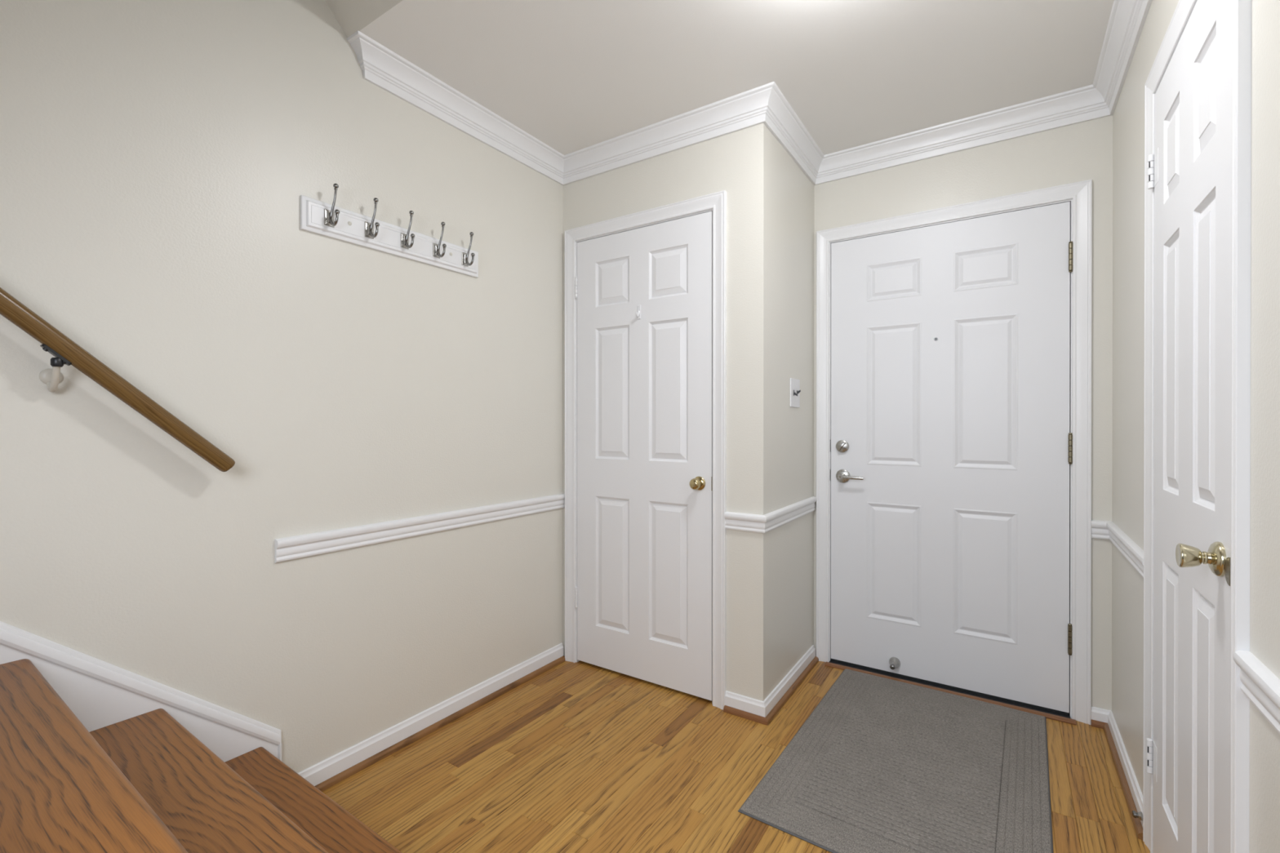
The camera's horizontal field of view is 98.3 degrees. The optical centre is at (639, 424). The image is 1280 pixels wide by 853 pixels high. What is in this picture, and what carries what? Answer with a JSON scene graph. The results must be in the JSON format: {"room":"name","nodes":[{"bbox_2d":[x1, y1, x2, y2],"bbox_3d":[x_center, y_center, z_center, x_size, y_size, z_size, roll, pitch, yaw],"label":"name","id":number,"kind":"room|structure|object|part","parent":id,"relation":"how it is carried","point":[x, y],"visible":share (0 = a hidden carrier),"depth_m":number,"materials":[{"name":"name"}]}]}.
{"room":"entrance hall","nodes":[
{"label":"entrance hall","id":0,"kind":"room"},
{"bbox_2d":[0,0,563,773],"bbox_3d":[-1.245,-1.289,1.542,0.120,4.900,4.600,0,0,34],"label":"wall","id":1,"kind":"structure","parent":0,"point":[157,157],"depth_m":1.64,"materials":[{"name":"paint"}]},
{"bbox_2d":[0,287,235,471],"bbox_3d":[-1.605,-0.658,0.814,0.089,1.576,1.714,0,0,34],"label":"handrail","id":2,"kind":"object","parent":1,"relation":"attached to","point":[66,351],"visible":1,"depth_m":1.28,"materials":[{"name":"brown wood"}]},
{"bbox_2d":[0,621,282,762],"bbox_3d":[-1.507,0.359,1.025,0.019,1.607,1.543,0,0,34],"label":"trim","id":3,"kind":"structure","parent":1,"relation":"attached to","point":[100,694],"depth_m":1.36,"materials":[{"name":"white paint"}]},
{"bbox_2d":[300,183,478,277],"bbox_3d":[-0.835,-0.685,1.987,0.074,0.157,0.688,0,0,34],"label":"coat rack","id":4,"kind":"object","parent":1,"relation":"attached to","point":[317,217],"visible":1,"depth_m":1.93,"materials":[{"name":"white paint"}]},
{"bbox_2d":[275,493,564,563],"bbox_3d":[-0.730,0.379,2.197,0.020,0.072,1.296,0,0,34],"label":"trim","id":5,"kind":"structure","parent":1,"relation":"attached to","point":[291,548],"depth_m":2.00,"materials":[{"name":"white paint"}]},
{"bbox_2d":[297,643,565,791],"bbox_3d":[-0.724,1.119,2.200,0.028,0.080,1.263,0,0,34],"label":"baseboard","id":6,"kind":"structure","parent":1,"relation":"attached to","point":[332,771],"depth_m":2.07,"materials":[{"name":"white paint"}]},
{"bbox_2d":[324,0,402,37],"bbox_3d":[-1.129,-2.577,0.654,1.052,2.590,2.353,0,0,34],"label":"ceiling","id":7,"kind":"structure","parent":0,"point":[352,15],"depth_m":1.77,"materials":[{"name":"paint"}]},
{"bbox_2d":[563,123,772,701],"bbox_3d":[0.079,-0.064,2.497,1.036,2.445,0.100,0,0,34],"label":"wall","id":8,"kind":"structure","parent":0,"point":[739,163],"depth_m":2.23,"materials":[{"name":"paint"}]},
{"bbox_2d":[574,211,712,701],"bbox_3d":[-0.012,0.131,2.486,0.733,2.028,0.090,0,0,34],"label":"door","id":9,"kind":"structure","parent":8,"relation":"in","point":[643,592],"depth_m":2.47,"materials":[{"name":"white paint"}]},
{"bbox_3d":[-0.127,0.647,2.581,0.194,0.616,0.010,0,0,34],"label":"panel","id":10,"kind":"part","parent":9,"relation":"part of","materials":[{"name":"white paint"}]},
{"bbox_3d":[-0.127,-0.147,2.579,0.194,0.616,0.010,0,0,34],"label":"panel","id":11,"kind":"part","parent":9,"relation":"part of","materials":[{"name":"white paint"}]},
{"bbox_3d":[-0.127,-0.662,2.578,0.194,0.212,0.010,0,0,34],"label":"panel","id":12,"kind":"part","parent":9,"relation":"part of","materials":[{"name":"white paint"}]},
{"bbox_3d":[0.124,0.648,2.414,0.197,0.616,0.010,0,0,34],"label":"panel","id":13,"kind":"part","parent":9,"relation":"part of","materials":[{"name":"white paint"}]},
{"bbox_3d":[0.124,-0.147,2.412,0.197,0.616,0.010,0,0,34],"label":"panel","id":14,"kind":"part","parent":9,"relation":"part of","materials":[{"name":"white paint"}]},
{"bbox_3d":[0.124,-0.662,2.411,0.197,0.212,0.010,0,0,34],"label":"panel","id":15,"kind":"part","parent":9,"relation":"part of","materials":[{"name":"white paint"}]},
{"bbox_3d":[0.232,0.246,2.298,0.048,0.048,0.047,0,0,34],"label":"knob","id":16,"kind":"part","parent":9,"relation":"part of","materials":[{"name":"gold metal"}]},
{"bbox_3d":[0.305,0.245,2.304,0.004,0.058,0.029,0,0,34],"label":"latch plate","id":17,"kind":"part","parent":9,"relation":"part of","materials":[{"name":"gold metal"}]},
{"bbox_2d":[564,190,726,709],"bbox_3d":[0.018,0.105,2.527,0.855,2.108,0.117,0,0,34],"label":"trim","id":18,"kind":"structure","parent":8,"relation":"attached to","point":[716,202],"depth_m":2.36,"materials":[{"name":"white paint"}]},
{"bbox_3d":[-0.341,0.104,2.706,0.058,2.108,0.017,0,0,34],"label":"casing leg","id":19,"kind":"part","parent":18,"relation":"part of","materials":[{"name":"white paint"}]},
{"bbox_3d":[0.323,0.105,2.265,0.058,2.108,0.017,0,0,34],"label":"casing leg","id":20,"kind":"part","parent":18,"relation":"part of","materials":[{"name":"white paint"}]},
{"bbox_2d":[322,660,1150,852],"bbox_3d":[0.018,1.193,0.710,3.152,0.060,4.598,0,0,34],"label":"floor","id":21,"kind":"structure","parent":0,"point":[580,757],"depth_m":1.82,"materials":[{"name":"brown wood"}]},
{"bbox_2d":[0,658,401,852],"bbox_3d":[-1.139,0.420,0.633,1.038,1.488,1.693,0,0,34],"label":"staircase","id":22,"kind":"structure","parent":21,"relation":"on","point":[144,783],"depth_m":1.00,"materials":[{"name":"brown wood"}]},
{"bbox_2d":[737,668,1053,852],"bbox_3d":[0.949,1.154,1.924,0.768,0.011,1.185,0,0,35],"label":"door mat","id":23,"kind":"object","parent":21,"relation":"on","point":[879,765],"visible":1,"depth_m":1.80,"materials":[{"name":"grey fabric"}]},
{"bbox_2d":[360,0,1114,155],"bbox_3d":[0.018,-1.357,0.704,3.152,0.150,4.600,0,0,34],"label":"ceiling","id":24,"kind":"structure","parent":0,"point":[572,75],"depth_m":1.92,"materials":[{"name":"paint"}]},
{"bbox_2d":[772,133,813,690],"bbox_3d":[0.658,-0.064,2.523,0.100,2.445,0.583,0,0,34],"label":"wall","id":25,"kind":"structure","parent":0,"point":[793,192],"depth_m":2.44,"materials":[{"name":"paint"}]},
{"bbox_2d":[346,0,1152,185],"bbox_3d":[-0.332,-1.230,0.851,2.166,0.105,4.458,0,0,34],"label":"trim","id":26,"kind":"structure","parent":25,"relation":"attached to","point":[382,67],"depth_m":2.27,"materials":[{"name":"white paint"}]},
{"bbox_2d":[724,496,817,533],"bbox_3d":[0.604,0.390,2.478,0.177,0.072,0.686,0,0,34],"label":"trim","id":27,"kind":"structure","parent":25,"relation":"attached to","point":[749,522],"depth_m":2.23,"materials":[{"name":"white paint"}]},
{"bbox_2d":[723,644,818,725],"bbox_3d":[0.606,1.122,2.474,0.186,0.074,0.695,0,0,34],"label":"baseboard","id":28,"kind":"structure","parent":25,"relation":"attached to","point":[736,704],"depth_m":2.24,"materials":[{"name":"white paint"}]},
{"bbox_3d":[0.418,1.149,2.190,0.186,0.020,0.015,0,0,34],"label":"shoe moulding","id":29,"kind":"part","parent":28,"relation":"part of","materials":[{"name":"brown wood"}]},
{"bbox_3d":[0.677,1.149,2.426,0.015,0.020,0.695,0,0,34],"label":"shoe moulding","id":30,"kind":"part","parent":28,"relation":"part of","materials":[{"name":"brown wood"}]},
{"bbox_2d":[790,377,800,407],"bbox_3d":[0.700,-0.141,2.477,0.021,0.128,0.124,0,0,34],"label":"light switch","id":31,"kind":"object","parent":25,"relation":"attached to","point":[795,390],"visible":1,"depth_m":2.47,"materials":[{"name":"white plastic"}]},
{"bbox_2d":[813,115,1112,711],"bbox_3d":[1.249,-0.064,2.565,3.152,2.445,0.140,0,0,34],"label":"wall","id":32,"kind":"structure","parent":0,"point":[1081,151],"depth_m":2.20,"materials":[{"name":"paint"}]},
{"bbox_2d":[824,659,1075,724],"bbox_3d":[1.316,1.153,2.444,0.952,0.011,0.112,0,0,34],"label":"threshold","id":33,"kind":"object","parent":32,"relation":"attached to","point":[1048,714],"depth_m":2.36,"materials":[{"name":"brown wood"}]},
{"bbox_2d":[830,201,1072,715],"bbox_3d":[1.307,0.135,2.428,0.934,2.030,0.114,0,0,34],"label":"door","id":34,"kind":"structure","parent":32,"relation":"in","point":[951,440],"depth_m":2.40,"materials":[{"name":"paint"}]},
{"bbox_3d":[0.974,0.247,2.658,0.066,0.066,0.010,0,0,34],"label":"lever","id":35,"kind":"part","parent":34,"relation":"part of","materials":[{"name":"silver metal"}]},
{"bbox_3d":[0.985,0.246,2.591,0.112,0.019,0.014,0,0,34],"label":"lever","id":36,"kind":"part","parent":34,"relation":"part of","materials":[{"name":"silver metal"}]},
{"bbox_3d":[1.163,0.635,2.542,0.230,0.543,0.007,0,0,34],"label":"panel","id":37,"kind":"part","parent":34,"relation":"part of","materials":[{"name":"paint"}]},
{"bbox_3d":[1.163,-0.135,2.540,0.230,0.646,0.007,0,0,34],"label":"panel","id":38,"kind":"part","parent":34,"relation":"part of","materials":[{"name":"paint"}]},
{"bbox_3d":[1.163,-0.663,2.539,0.230,0.172,0.007,0,0,34],"label":"panel","id":39,"kind":"part","parent":34,"relation":"part of","materials":[{"name":"paint"}]},
{"bbox_3d":[1.460,0.636,2.346,0.231,0.543,0.007,0,0,34],"label":"panel","id":40,"kind":"part","parent":34,"relation":"part of","materials":[{"name":"paint"}]},
{"bbox_3d":[1.460,-0.135,2.344,0.231,0.646,0.007,0,0,34],"label":"panel","id":41,"kind":"part","parent":34,"relation":"part of","materials":[{"name":"paint"}]},
{"bbox_3d":[1.460,-0.663,2.343,0.231,0.172,0.007,0,0,34],"label":"panel","id":42,"kind":"part","parent":34,"relation":"part of","materials":[{"name":"paint"}]},
{"bbox_2d":[816,179,1092,724],"bbox_3d":[1.335,0.106,2.474,1.052,2.105,0.117,0,0,34],"label":"trim","id":43,"kind":"structure","parent":32,"relation":"attached to","point":[1079,194],"depth_m":2.18,"materials":[{"name":"white paint"}]},
{"bbox_3d":[0.893,0.106,2.707,0.058,2.105,0.017,0,0,34],"label":"casing leg","id":44,"kind":"part","parent":43,"relation":"part of","materials":[{"name":"white paint"}]},
{"bbox_3d":[1.722,0.107,2.158,0.058,2.105,0.017,0,0,34],"label":"casing leg","id":45,"kind":"part","parent":43,"relation":"part of","materials":[{"name":"white paint"}]},
{"bbox_2d":[1111,0,1279,852],"bbox_3d":[0.619,-0.058,0.224,0.115,2.445,4.458,0,0,34],"label":"wall","id":46,"kind":"structure","parent":0,"point":[1128,116],"depth_m":0.91,"materials":[{"name":"paint"}]},
{"bbox_2d":[1090,706,1142,839],"bbox_3d":[1.585,1.127,1.844,0.063,0.066,0.695,0,0,34],"label":"baseboard","id":47,"kind":"structure","parent":46,"relation":"attached to","point":[1101,718],"depth_m":1.84,"materials":[{"name":"white paint"}]},
{"bbox_3d":[1.760,1.149,2.120,0.050,0.020,0.015,0,0,34],"label":"shoe moulding","id":48,"kind":"part","parent":47,"relation":"part of","materials":[{"name":"brown wood"}]},
{"bbox_3d":[1.590,1.150,1.833,0.015,0.020,0.682,0,0,34],"label":"shoe moulding","id":49,"kind":"part","parent":47,"relation":"part of","materials":[{"name":"brown wood"}]},
{"bbox_2d":[1091,520,1143,577],"bbox_3d":[1.585,0.406,1.843,0.063,0.072,0.695,0,0,34],"label":"trim","id":50,"kind":"structure","parent":46,"relation":"attached to","point":[1102,530],"depth_m":1.88,"materials":[{"name":"white paint"}]},
{"bbox_2d":[1132,810,1142,821],"bbox_3d":[1.419,1.115,1.581,0.021,0.022,0.022,0,0,34],"label":"door stop","id":51,"kind":"object","parent":46,"relation":"attached to","point":[1135,815],"visible":1,"depth_m":1.58,"materials":[{"name":"silver metal"}]},
{"bbox_2d":[1146,0,1231,852],"bbox_3d":[1.198,0.135,1.235,0.092,2.030,0.626,0,0,34],"label":"door","id":52,"kind":"structure","parent":46,"relation":"in","point":[1188,757],"depth_m":1.18,"materials":[{"name":"white paint"}]},
{"bbox_3d":[1.281,0.651,1.331,0.010,0.616,0.152,0,0,34],"label":"panel","id":53,"kind":"part","parent":52,"relation":"part of","materials":[{"name":"white paint"}]},
{"bbox_3d":[1.281,-0.144,1.329,0.010,0.616,0.152,0,0,34],"label":"panel","id":54,"kind":"part","parent":52,"relation":"part of","materials":[{"name":"white paint"}]},
{"bbox_3d":[1.281,-0.659,1.328,0.010,0.212,0.152,0,0,34],"label":"panel","id":55,"kind":"part","parent":52,"relation":"part of","materials":[{"name":"white paint"}]},
{"bbox_3d":[1.039,0.247,1.036,0.047,0.045,0.045,0,0,34],"label":"knob","id":56,"kind":"part","parent":52,"relation":"part of","materials":[{"name":"gold metal"}]},
{"bbox_3d":[1.133,0.651,1.109,0.010,0.616,0.150,0,0,34],"label":"panel","id":57,"kind":"part","parent":52,"relation":"part of","materials":[{"name":"white paint"}]},
{"bbox_3d":[1.133,-0.144,1.107,0.010,0.616,0.150,0,0,34],"label":"panel","id":58,"kind":"part","parent":52,"relation":"part of","materials":[{"name":"white paint"}]},
{"bbox_3d":[1.133,-0.659,1.106,0.010,0.212,0.150,0,0,34],"label":"panel","id":59,"kind":"part","parent":52,"relation":"part of","materials":[{"name":"white paint"}]},
{"bbox_3d":[1.041,0.258,0.980,0.004,0.050,0.026,0,0,34],"label":"strike plate","id":60,"kind":"part","parent":52,"relation":"part of","materials":[{"name":"gold metal"}]},
{"bbox_2d":[1142,0,1251,852],"bbox_3d":[1.248,0.108,1.202,0.117,2.108,0.744,0,0,34],"label":"trim","id":61,"kind":"structure","parent":46,"relation":"attached to","point":[1241,185],"depth_m":0.93,"materials":[{"name":"white paint"}]},
{"bbox_3d":[1.396,0.107,1.515,0.017,2.108,0.058,0,0,34],"label":"casing leg","id":62,"kind":"part","parent":61,"relation":"part of","materials":[{"name":"white paint"}]},
{"bbox_3d":[1.017,0.109,0.944,0.017,2.108,0.058,0,0,34],"label":"casing leg","id":63,"kind":"part","parent":61,"relation":"part of","materials":[{"name":"white paint"}]},
{"bbox_2d":[1232,650,1279,734],"bbox_3d":[0.166,0.414,-0.337,0.020,0.072,3.019,0,0,34],"label":"trim","id":64,"kind":"structure","parent":46,"relation":"attached to","point":[1260,685],"depth_m":0.84,"materials":[{"name":"white paint"}]}
]}

